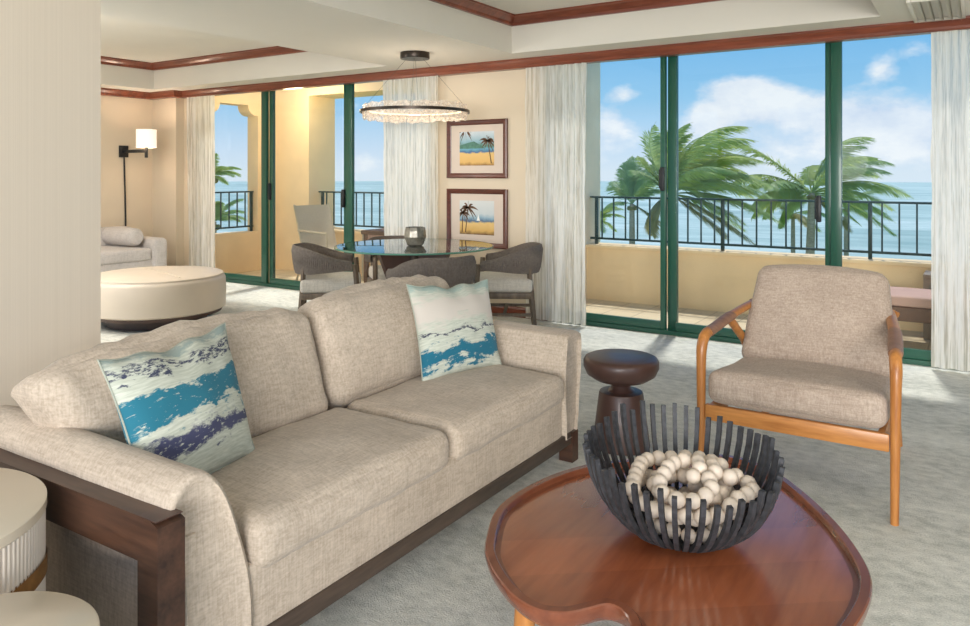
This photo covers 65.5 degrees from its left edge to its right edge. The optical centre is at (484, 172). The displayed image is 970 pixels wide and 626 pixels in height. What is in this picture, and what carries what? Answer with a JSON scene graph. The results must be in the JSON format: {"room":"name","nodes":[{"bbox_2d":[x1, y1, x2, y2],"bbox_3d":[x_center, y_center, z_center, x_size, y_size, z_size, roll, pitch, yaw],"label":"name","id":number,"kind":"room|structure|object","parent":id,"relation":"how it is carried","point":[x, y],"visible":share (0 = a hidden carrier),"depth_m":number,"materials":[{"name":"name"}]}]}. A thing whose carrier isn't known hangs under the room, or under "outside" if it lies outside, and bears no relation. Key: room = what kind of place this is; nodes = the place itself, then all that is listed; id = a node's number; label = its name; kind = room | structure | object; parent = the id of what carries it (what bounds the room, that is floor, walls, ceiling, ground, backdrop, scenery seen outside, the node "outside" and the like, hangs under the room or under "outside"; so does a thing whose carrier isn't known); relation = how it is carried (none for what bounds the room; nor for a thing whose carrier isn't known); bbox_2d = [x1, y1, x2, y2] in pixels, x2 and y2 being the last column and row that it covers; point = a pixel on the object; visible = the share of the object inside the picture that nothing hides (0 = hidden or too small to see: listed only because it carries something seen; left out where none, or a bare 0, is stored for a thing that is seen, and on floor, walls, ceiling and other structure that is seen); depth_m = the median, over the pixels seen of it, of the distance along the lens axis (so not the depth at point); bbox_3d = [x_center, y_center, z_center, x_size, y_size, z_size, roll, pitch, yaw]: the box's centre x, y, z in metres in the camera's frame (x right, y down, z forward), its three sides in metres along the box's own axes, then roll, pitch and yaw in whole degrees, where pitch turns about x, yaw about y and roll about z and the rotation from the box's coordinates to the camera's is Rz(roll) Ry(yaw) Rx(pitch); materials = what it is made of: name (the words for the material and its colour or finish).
{"room":"hotel room","nodes":[
{"label":"hotel room","id":0,"kind":"room"},
{"bbox_2d":[0,0,100,406],"bbox_3d":[-2.422,-0.010,1.659,0.170,2.720,3.145,0,0,33],"label":"wall","id":1,"kind":"structure","parent":0,"point":[50,50],"depth_m":2.77,"materials":[{"name":"beige paint"}]},
{"bbox_2d":[101,95,188,265],"bbox_3d":[-5.427,0.150,7.847,1.150,2.400,5.250,0,0,33],"label":"wall","id":2,"kind":"structure","parent":0,"point":[156,185],"depth_m":9.77,"materials":[{"name":"paint"}]},
{"bbox_2d":[119,129,156,225],"bbox_3d":[-4.373,0.180,9.481,0.618,1.440,0.236,0,0,33],"label":"wall lamp","id":3,"kind":"object","parent":2,"relation":"attached to","point":[145,138],"visible":0.98,"depth_m":9.36,"materials":[{"name":"white fabric"}]},
{"bbox_2d":[215,92,260,272],"bbox_3d":[-3.400,0.050,10.298,0.220,2.600,1.070,0,0,33],"label":"wall","id":4,"kind":"structure","parent":0,"point":[239,251],"depth_m":10.39,"materials":[{"name":"yellow paint"}]},
{"bbox_2d":[215,191,253,230],"bbox_3d":[-3.462,0.530,10.202,0.040,0.560,0.800,0,0,33],"label":"balcony railing","id":5,"kind":"object","parent":4,"relation":"on","point":[228,192],"visible":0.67,"depth_m":10.31,"materials":[{"name":"metal"}]},
{"bbox_2d":[275,88,334,270],"bbox_3d":[-2.669,0.050,10.735,0.970,2.600,0.500,0,0,33],"label":"wall","id":6,"kind":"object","parent":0,"point":[304,123],"visible":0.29,"depth_m":10.47,"materials":[{"name":"yellow paint"}]},
{"bbox_2d":[309,82,382,98],"bbox_3d":[-0.773,-1.225,9.505,3.550,0.350,0.500,0,0,33],"label":"ceiling","id":7,"kind":"structure","parent":0,"point":[361,89],"depth_m":9.99,"materials":[{"name":"yellow paint"}]},
{"bbox_2d":[438,69,525,307],"bbox_3d":[1.254,0.150,6.567,11.450,2.400,0.180,0,0,33],"label":"wall","id":8,"kind":"structure","parent":0,"point":[500,94],"depth_m":7.21,"materials":[{"name":"paint"}]},
{"bbox_2d":[187,95,214,267],"bbox_3d":[-3.584,0.158,9.520,0.551,2.355,0.038,0,0,33],"label":"curtain","id":9,"kind":"object","parent":8,"relation":"hanging from","point":[200,109],"visible":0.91,"depth_m":9.51,"materials":[{"name":"white fabric"}]},
{"bbox_2d":[224,84,354,290],"bbox_3d":[-2.040,0.170,8.655,3.750,2.360,0.105,0,0,33],"label":"door","id":10,"kind":"structure","parent":8,"relation":"in","point":[267,278],"depth_m":8.98,"materials":[{"name":"green paint"}]},
{"bbox_2d":[383,75,437,238],"bbox_3d":[-0.760,0.158,7.683,0.732,2.355,0.035,0,0,33],"label":"curtain","id":11,"kind":"object","parent":8,"relation":"hanging from","point":[410,153],"visible":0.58,"depth_m":7.68,"materials":[{"name":"white fabric"}]},
{"bbox_2d":[447,118,507,177],"bbox_3d":[-0.084,-0.233,7.306,0.700,0.565,0.031,0,0,33],"label":"framed picture","id":12,"kind":"object","parent":8,"relation":"attached to","point":[475,148],"visible":1,"depth_m":7.30,"materials":[{"name":"paper"}]},
{"bbox_2d":[460,131,493,165],"bbox_3d":[-0.081,-0.237,7.312,0.400,0.330,0.002,0,0,33],"label":"artwork","id":13,"kind":"object","parent":12,"relation":"attached to","point":[476,147],"depth_m":7.31},
{"bbox_2d":[447,189,507,248],"bbox_3d":[-0.084,0.438,7.306,0.700,0.565,0.031,0,0,33],"label":"framed picture","id":14,"kind":"object","parent":8,"relation":"attached to","point":[481,215],"visible":0.95,"depth_m":7.29,"materials":[{"name":"beige paper"}]},
{"bbox_2d":[460,200,493,235],"bbox_3d":[-0.081,0.432,7.312,0.400,0.330,0.002,0,0,33],"label":"artwork","id":15,"kind":"object","parent":14,"relation":"attached to","point":[476,216],"depth_m":7.31},
{"bbox_2d":[491,306,546,320],"bbox_3d":[0.017,1.302,7.252,1.370,0.095,0.018,0,0,33],"label":"baseboard","id":16,"kind":"structure","parent":8,"relation":"attached to","point":[495,309],"depth_m":7.10,"materials":[{"name":"brown wood"}]},
{"bbox_2d":[101,15,969,99],"bbox_3d":[-0.503,-1.009,4.679,12.340,0.082,4.900,0,0,33],"label":"trim","id":17,"kind":"structure","parent":8,"relation":"attached to","point":[908,28],"depth_m":6.45,"materials":[{"name":"brown wood"}]},
{"bbox_2d":[525,63,586,325],"bbox_3d":[0.629,0.158,6.781,0.622,2.355,0.056,0,0,33],"label":"curtain","id":18,"kind":"object","parent":8,"relation":"hanging from","point":[555,96],"visible":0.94,"depth_m":6.76,"materials":[{"name":"white fabric"}]},
{"bbox_2d":[586,42,955,369],"bbox_3d":[2.756,0.170,5.529,5.200,2.360,0.123,0,0,33],"label":"door","id":19,"kind":"structure","parent":8,"relation":"in","point":[833,51],"depth_m":6.30,"materials":[{"name":"green paint"}]},
{"bbox_2d":[930,29,969,370],"bbox_3d":[3.408,0.158,4.976,0.809,2.355,0.062,0,0,33],"label":"curtain","id":20,"kind":"object","parent":8,"relation":"hanging from","point":[950,50],"visible":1,"depth_m":5.14,"materials":[{"name":"white fabric"}]},
{"bbox_2d":[101,282,969,625],"bbox_3d":[-1.306,1.410,3.680,12.600,0.120,7.750,0,0,33],"label":"floor","id":21,"kind":"structure","parent":0,"point":[919,567],"depth_m":3.17,"materials":[{"name":"carpet"}]},
{"bbox_2d":[0,468,47,593],"bbox_3d":[-1.387,1.075,1.729,0.664,0.550,0.664,0,0,33],"label":"table","id":22,"kind":"object","parent":21,"relation":"on","point":[23,496],"visible":0.9,"depth_m":1.78,"materials":[{"name":"white paint"}]},
{"bbox_2d":[0,591,99,625],"bbox_3d":[-0.943,1.115,1.381,0.424,0.470,0.424,0,0,33],"label":"table","id":23,"kind":"object","parent":21,"relation":"on","point":[26,608],"visible":1,"depth_m":1.52,"materials":[{"name":"white paint"}]},
{"bbox_2d":[101,226,166,271],"bbox_3d":[-4.803,0.995,8.467,0.920,0.650,2.170,0,0,33],"label":"sofa","id":24,"kind":"object","parent":21,"relation":"on","point":[152,251],"visible":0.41,"depth_m":8.87,"materials":[{"name":"beige fabric"}]},
{"bbox_2d":[101,227,143,245],"bbox_3d":[-4.364,0.762,9.079,0.570,0.220,0.235,0,0,33],"label":"bolster pillow","id":25,"kind":"object","parent":24,"relation":"on","point":[124,236],"visible":1,"depth_m":8.96,"materials":[{"name":"beige fabric"}]},
{"bbox_2d":[101,245,150,264],"bbox_3d":[-4.467,0.965,8.839,0.720,0.180,0.770,0,0,33],"label":"seat cushion","id":26,"kind":"object","parent":24,"relation":"on","point":[110,254],"depth_m":8.75,"materials":[{"name":"beige fabric"}]},
{"bbox_2d":[101,266,225,330],"bbox_3d":[-2.976,1.118,6.857,1.178,0.464,1.178,0,0,33],"label":"ottoman","id":27,"kind":"object","parent":21,"relation":"on","point":[151,298],"visible":0.84,"depth_m":6.43,"materials":[{"name":"beige leather"}]},
{"bbox_2d":[101,266,223,284],"bbox_3d":[-2.976,0.913,6.857,1.130,0.038,1.130,0,0,33],"label":"cushion","id":28,"kind":"object","parent":27,"relation":"on","point":[153,275],"depth_m":6.65,"materials":[{"name":"beige fabric"}]},
{"bbox_2d":[0,274,581,625],"bbox_3d":[-0.569,0.920,2.981,1.116,0.861,2.304,0,0,33],"label":"sofa","id":29,"kind":"object","parent":21,"relation":"on","point":[357,460],"visible":0.86,"depth_m":2.34,"materials":[{"name":"fabric"}]},
{"bbox_2d":[11,308,327,442],"bbox_3d":[-1.008,0.761,2.605,0.345,0.497,1.074,0,0,33],"label":"cushion","id":30,"kind":"object","parent":29,"relation":"on","point":[282,377],"depth_m":2.61,"materials":[{"name":"fabric"}]},
{"bbox_2d":[97,323,254,474],"bbox_3d":[-0.902,0.715,2.305,0.232,0.405,0.547,0,0,19],"label":"throw pillow","id":31,"kind":"object","parent":29,"relation":"on","point":[183,403],"visible":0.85,"depth_m":2.21,"materials":[{"name":"white fabric"}]},
{"bbox_2d":[210,408,448,567],"bbox_3d":[-0.586,0.989,2.484,0.600,0.196,0.885,0,0,33],"label":"seat cushion","id":32,"kind":"object","parent":29,"relation":"on","point":[312,480],"depth_m":2.33,"materials":[{"name":"fabric"}]},
{"bbox_2d":[296,274,449,410],"bbox_3d":[-0.450,0.741,3.466,0.354,0.503,0.957,0,0,33],"label":"cushion","id":33,"kind":"object","parent":29,"relation":"on","point":[364,337],"depth_m":3.18,"materials":[{"name":"fabric"}]},
{"bbox_2d":[406,279,501,380],"bbox_3d":[-0.126,0.716,3.550,0.247,0.413,0.625,0,0,44],"label":"throw pillow","id":34,"kind":"object","parent":29,"relation":"on","point":[455,331],"visible":0.94,"depth_m":3.45,"materials":[{"name":"white fabric"}]},
{"bbox_2d":[347,365,563,459],"bbox_3d":[-0.101,0.988,3.234,0.600,0.195,0.883,0,0,33],"label":"seat cushion","id":35,"kind":"object","parent":29,"relation":"on","point":[482,411],"depth_m":3.05,"materials":[{"name":"fabric"}]},
{"bbox_2d":[291,242,360,305],"bbox_3d":[-1.343,0.978,6.410,0.591,0.748,0.632,0,0,-9],"label":"dining chair","id":36,"kind":"object","parent":21,"relation":"on","point":[321,269],"visible":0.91,"depth_m":6.17,"materials":[{"name":"grey fabric"}]},
{"bbox_2d":[300,272,360,293],"bbox_3d":[-1.305,0.930,6.416,0.490,0.152,0.490,0,0,-9],"label":"seat cushion","id":37,"kind":"object","parent":36,"relation":"on","point":[309,283],"depth_m":6.18,"materials":[{"name":"fabric"}]},
{"bbox_2d":[364,235,404,282],"bbox_3d":[-0.807,0.978,7.016,0.632,0.748,0.591,0,0,-19],"label":"dining chair","id":38,"kind":"object","parent":21,"relation":"on","point":[376,272],"visible":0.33,"depth_m":6.86,"materials":[{"name":"grey fabric"}]},
{"bbox_2d":[369,265,385,279],"bbox_3d":[-0.795,0.930,6.980,0.490,0.152,0.490,0,0,-19],"label":"seat cushion","id":39,"kind":"object","parent":38,"relation":"on","point":[379,274],"depth_m":6.70,"materials":[{"name":"fabric"}]},
{"bbox_2d":[334,239,493,276],"bbox_3d":[-0.589,0.978,6.309,1.322,0.745,1.322,0,0,33],"label":"dining table","id":40,"kind":"object","parent":21,"relation":"on","point":[391,253],"visible":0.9,"depth_m":6.15,"materials":[{"name":"clear glass"}]},
{"bbox_2d":[404,226,425,245],"bbox_3d":[-0.581,0.527,6.279,0.182,0.155,0.185,0,0,33],"label":"vase","id":41,"kind":"object","parent":40,"relation":"on","point":[414,235],"visible":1,"depth_m":6.21,"materials":[{"name":"silver glass"}]},
{"bbox_2d":[386,255,475,287],"bbox_3d":[-0.373,0.978,5.631,0.632,0.748,0.591,0,0,-30],"label":"dining chair","id":42,"kind":"object","parent":21,"relation":"on","point":[454,270],"visible":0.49,"depth_m":5.38,"materials":[{"name":"grey fabric"}]},
{"bbox_2d":[473,242,542,324],"bbox_3d":[0.201,0.978,6.441,0.591,0.748,0.632,0,0,4],"label":"dining chair","id":43,"kind":"object","parent":21,"relation":"on","point":[509,272],"visible":0.94,"depth_m":6.20,"materials":[{"name":"grey fabric"}]},
{"bbox_2d":[473,271,532,292],"bbox_3d":[0.163,0.930,6.444,0.490,0.152,0.490,0,0,4],"label":"seat cushion","id":44,"kind":"object","parent":43,"relation":"on","point":[498,282],"depth_m":6.21,"materials":[{"name":"fabric"}]},
{"bbox_2d":[583,349,658,455],"bbox_3d":[0.672,1.127,3.725,0.368,0.445,0.368,0,0,33],"label":"pedestal table","id":45,"kind":"object","parent":21,"relation":"on","point":[623,369],"visible":0.83,"depth_m":3.62,"materials":[{"name":"brown wood"}]},
{"bbox_2d":[484,454,872,625],"bbox_3d":[0.493,1.141,1.966,0.932,0.423,1.224,0,0,33],"label":"coffee table","id":46,"kind":"object","parent":21,"relation":"on","point":[556,552],"visible":0.8,"depth_m":1.79,"materials":[{"name":"brown wood"}]},
{"bbox_2d":[582,400,784,552],"bbox_3d":[0.512,0.807,1.973,0.511,0.279,0.508,0,0,33],"label":"bowl","id":47,"kind":"object","parent":46,"relation":"on","point":[750,517],"visible":0.75,"depth_m":1.94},
{"bbox_2d":[625,449,759,543],"bbox_3d":[0.534,0.838,1.960,0.334,0.182,0.322,0,0,39],"label":"bead garland","id":48,"kind":"object","parent":47,"relation":"in","point":[709,478],"visible":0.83,"depth_m":1.91,"materials":[{"name":"beige wood"}]},
{"bbox_2d":[696,264,903,525],"bbox_3d":[1.515,0.903,3.489,0.798,0.913,1.031,0,0,33],"label":"armchair","id":49,"kind":"object","parent":21,"relation":"on","point":[819,342],"visible":1,"depth_m":3.31,"materials":[{"name":"honey oak"},{"name":"beige woven fabric"}]},
{"bbox_2d":[708,358,889,427],"bbox_3d":[1.424,0.955,3.351,0.697,0.215,0.700,0,0,33],"label":"seat cushion","id":50,"kind":"object","parent":49,"relation":"on","point":[850,391],"depth_m":3.13,"materials":[{"name":"beige fabric"}]},
{"bbox_2d":[741,264,891,377],"bbox_3d":[1.584,0.690,3.580,0.666,0.487,0.300,0,0,33],"label":"cushion","id":51,"kind":"object","parent":49,"relation":"on","point":[840,317],"depth_m":3.50,"materials":[{"name":"beige fabric"}]},
{"bbox_2d":[101,0,969,91],"bbox_3d":[-1.102,-1.280,3.995,12.600,0.460,7.100,0,0,33],"label":"ceiling","id":52,"kind":"structure","parent":0,"point":[339,37],"depth_m":5.97,"materials":[{"name":"paint"}]},
{"bbox_2d":[101,46,307,70],"bbox_3d":[-3.616,-1.328,6.808,3.820,0.084,3.880,0,0,33],"label":"trim","id":53,"kind":"structure","parent":52,"relation":"attached to","point":[275,50],"depth_m":8.86,"materials":[{"name":"brown wood"}]},
{"bbox_2d":[359,93,469,123],"label":"pendant","id":54,"kind":"object","parent":52,"relation":"hanging from","point":[464,111],"depth_m":6.34,"materials":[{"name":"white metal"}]},
{"bbox_2d":[400,50,429,64],"label":"ceiling canopy","id":55,"kind":"object","parent":52,"relation":"hanging from","point":[414,55],"depth_m":6.50,"materials":[{"name":"brown metal"}]},
{"bbox_2d":[429,0,722,26],"bbox_3d":[0.385,-1.328,4.210,2.880,0.084,3.880,0,0,33],"label":"trim","id":56,"kind":"structure","parent":52,"relation":"attached to","point":[474,7],"depth_m":6.12,"materials":[{"name":"brown wood"}]},
{"bbox_2d":[906,0,965,22],"bbox_3d":[2.882,-1.033,4.806,0.300,0.034,0.740,0,0,33],"label":"ceiling vent","id":57,"kind":"object","parent":52,"relation":"in","point":[960,4],"visible":1,"depth_m":4.82,"materials":[{"name":"metal"}]},
{"bbox_2d":[215,181,931,259],"bbox_3d":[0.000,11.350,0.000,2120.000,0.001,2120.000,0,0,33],"label":"sea","id":58,"kind":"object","parent":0,"point":[919,191],"visible":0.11,"depth_m":169.44,"materials":[{"name":"liquid"}]},
{"bbox_2d":[235,269,930,349],"bbox_3d":[1.458,1.450,7.203,11.800,0.200,1.170,0,0,33],"label":"floor","id":59,"kind":"structure","parent":0,"point":[911,339],"depth_m":7.24,"materials":[{"name":"tile"}]},
{"bbox_2d":[293,203,363,280],"bbox_3d":[-1.956,0.876,9.444,0.697,0.959,0.608,0,0,38],"label":"patio chair","id":60,"kind":"object","parent":59,"relation":"on","point":[314,222],"visible":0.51,"depth_m":9.57,"materials":[{"name":"beige fabric"}]},
{"bbox_2d":[361,228,383,283],"bbox_3d":[-1.010,1.015,9.002,0.760,0.670,0.560,0,0,33],"label":"dining chair","id":61,"kind":"object","parent":59,"relation":"on","point":[369,233],"visible":0.12,"depth_m":8.96,"materials":[{"name":"brown wood"}]},
{"bbox_2d":[890,286,930,323],"bbox_3d":[3.525,1.137,5.795,0.840,0.425,0.540,0,0,33],"label":"bench","id":62,"kind":"object","parent":59,"relation":"on","point":[913,304],"visible":0.24,"depth_m":5.70,"materials":[{"name":"brown fabric"}]},
{"bbox_2d":[890,286,930,308],"bbox_3d":[3.525,0.975,5.795,0.840,0.100,0.540,0,0,33],"label":"cushion","id":63,"kind":"object","parent":62,"relation":"on","point":[901,297],"depth_m":5.72,"materials":[{"name":"fabric"}]},
{"bbox_2d":[923,270,930,339],"bbox_3d":[3.832,1.085,6.103,0.480,0.530,0.310,0,0,33],"label":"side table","id":64,"kind":"object","parent":59,"relation":"on","point":[927,274],"visible":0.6,"depth_m":6.10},
{"bbox_2d":[585,63,599,298],"bbox_3d":[0.655,0.000,7.939,0.550,3.100,1.470,0,0,33],"label":"wall","id":65,"kind":"structure","parent":0,"point":[592,143],"depth_m":8.21,"materials":[{"name":"paint"}]},
{"bbox_2d":[334,229,930,331],"bbox_3d":[2.248,1.157,7.501,10.800,0.785,0.290,0,0,33],"label":"wall","id":66,"kind":"structure","parent":0,"point":[709,279],"depth_m":7.44,"materials":[{"name":"yellow paint"}]},
{"bbox_2d":[319,191,383,227],"bbox_3d":[-0.773,0.510,9.445,3.616,0.520,0.040,0,0,33],"label":"balcony railing","id":67,"kind":"object","parent":66,"relation":"on","point":[321,192],"visible":0.17,"depth_m":9.99,"materials":[{"name":"metal"}]},
{"bbox_2d":[590,196,931,258],"bbox_3d":[3.959,0.510,6.372,6.700,0.520,0.040,0,0,33],"label":"balcony railing","id":68,"kind":"object","parent":66,"relation":"on","point":[722,244],"visible":0.85,"depth_m":7.25,"materials":[{"name":"metal"}]},
{"bbox_3d":[16.611,11.200,25.579,120.000,0.300,43.000,0,0,33],"label":"lawn","id":69,"kind":"structure","parent":0,"visible":0},
{"bbox_2d":[215,153,241,184],"bbox_3d":[-8.527,5.086,24.084,1.588,11.931,1.796,0,0,-37],"label":"palm tree","id":70,"kind":"object","parent":69,"relation":"on","point":[221,170],"visible":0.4,"depth_m":23.83,"materials":[{"name":"green plant"}]},
{"bbox_2d":[215,199,246,232],"bbox_3d":[-7.864,5.904,22.031,1.866,10.296,1.823,0,0,-10],"label":"palm tree","id":71,"kind":"object","parent":69,"relation":"on","point":[217,203],"visible":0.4,"depth_m":21.95,"materials":[{"name":"green plant"}]},
{"bbox_2d":[600,206,624,232],"bbox_3d":[4.546,5.864,30.092,2.015,10.377,2.046,0,0,-32],"label":"palm tree","id":72,"kind":"object","parent":69,"relation":"on","point":[605,212],"visible":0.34,"depth_m":29.89,"materials":[{"name":"green plant"}]},
{"bbox_2d":[603,155,667,243],"bbox_3d":[5.855,5.204,28.262,3.390,11.694,2.094,0,0,33],"label":"palm tree","id":73,"kind":"object","parent":69,"relation":"on","point":[630,187],"visible":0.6,"depth_m":28.12,"materials":[{"name":"green plant"}]},
{"bbox_2d":[626,121,783,245],"bbox_3d":[6.408,4.798,22.193,4.358,12.526,3.858,0,0,33],"label":"palm tree","id":74,"kind":"object","parent":69,"relation":"on","point":[698,171],"visible":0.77,"depth_m":21.63,"materials":[{"name":"green plant"}]},
{"bbox_2d":[777,187,824,252],"bbox_3d":[14.797,5.645,35.928,3.160,10.814,2.816,0,0,-29],"label":"palm tree","id":75,"kind":"object","parent":69,"relation":"on","point":[797,217],"visible":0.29,"depth_m":35.91,"materials":[{"name":"green plant"}]},
{"bbox_2d":[732,137,912,253],"bbox_3d":[11.654,4.898,26.177,6.196,12.337,4.096,0,0,15],"label":"palm tree","id":76,"kind":"object","parent":69,"relation":"on","point":[851,165],"visible":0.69,"depth_m":25.87,"materials":[{"name":"green plant"}]},
{"bbox_2d":[815,188,888,255],"bbox_3d":[17.265,5.706,35.939,3.521,10.690,3.170,0,0,33],"label":"palm tree","id":77,"kind":"object","parent":69,"relation":"on","point":[870,191],"visible":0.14,"depth_m":35.90,"materials":[{"name":"green plant"}]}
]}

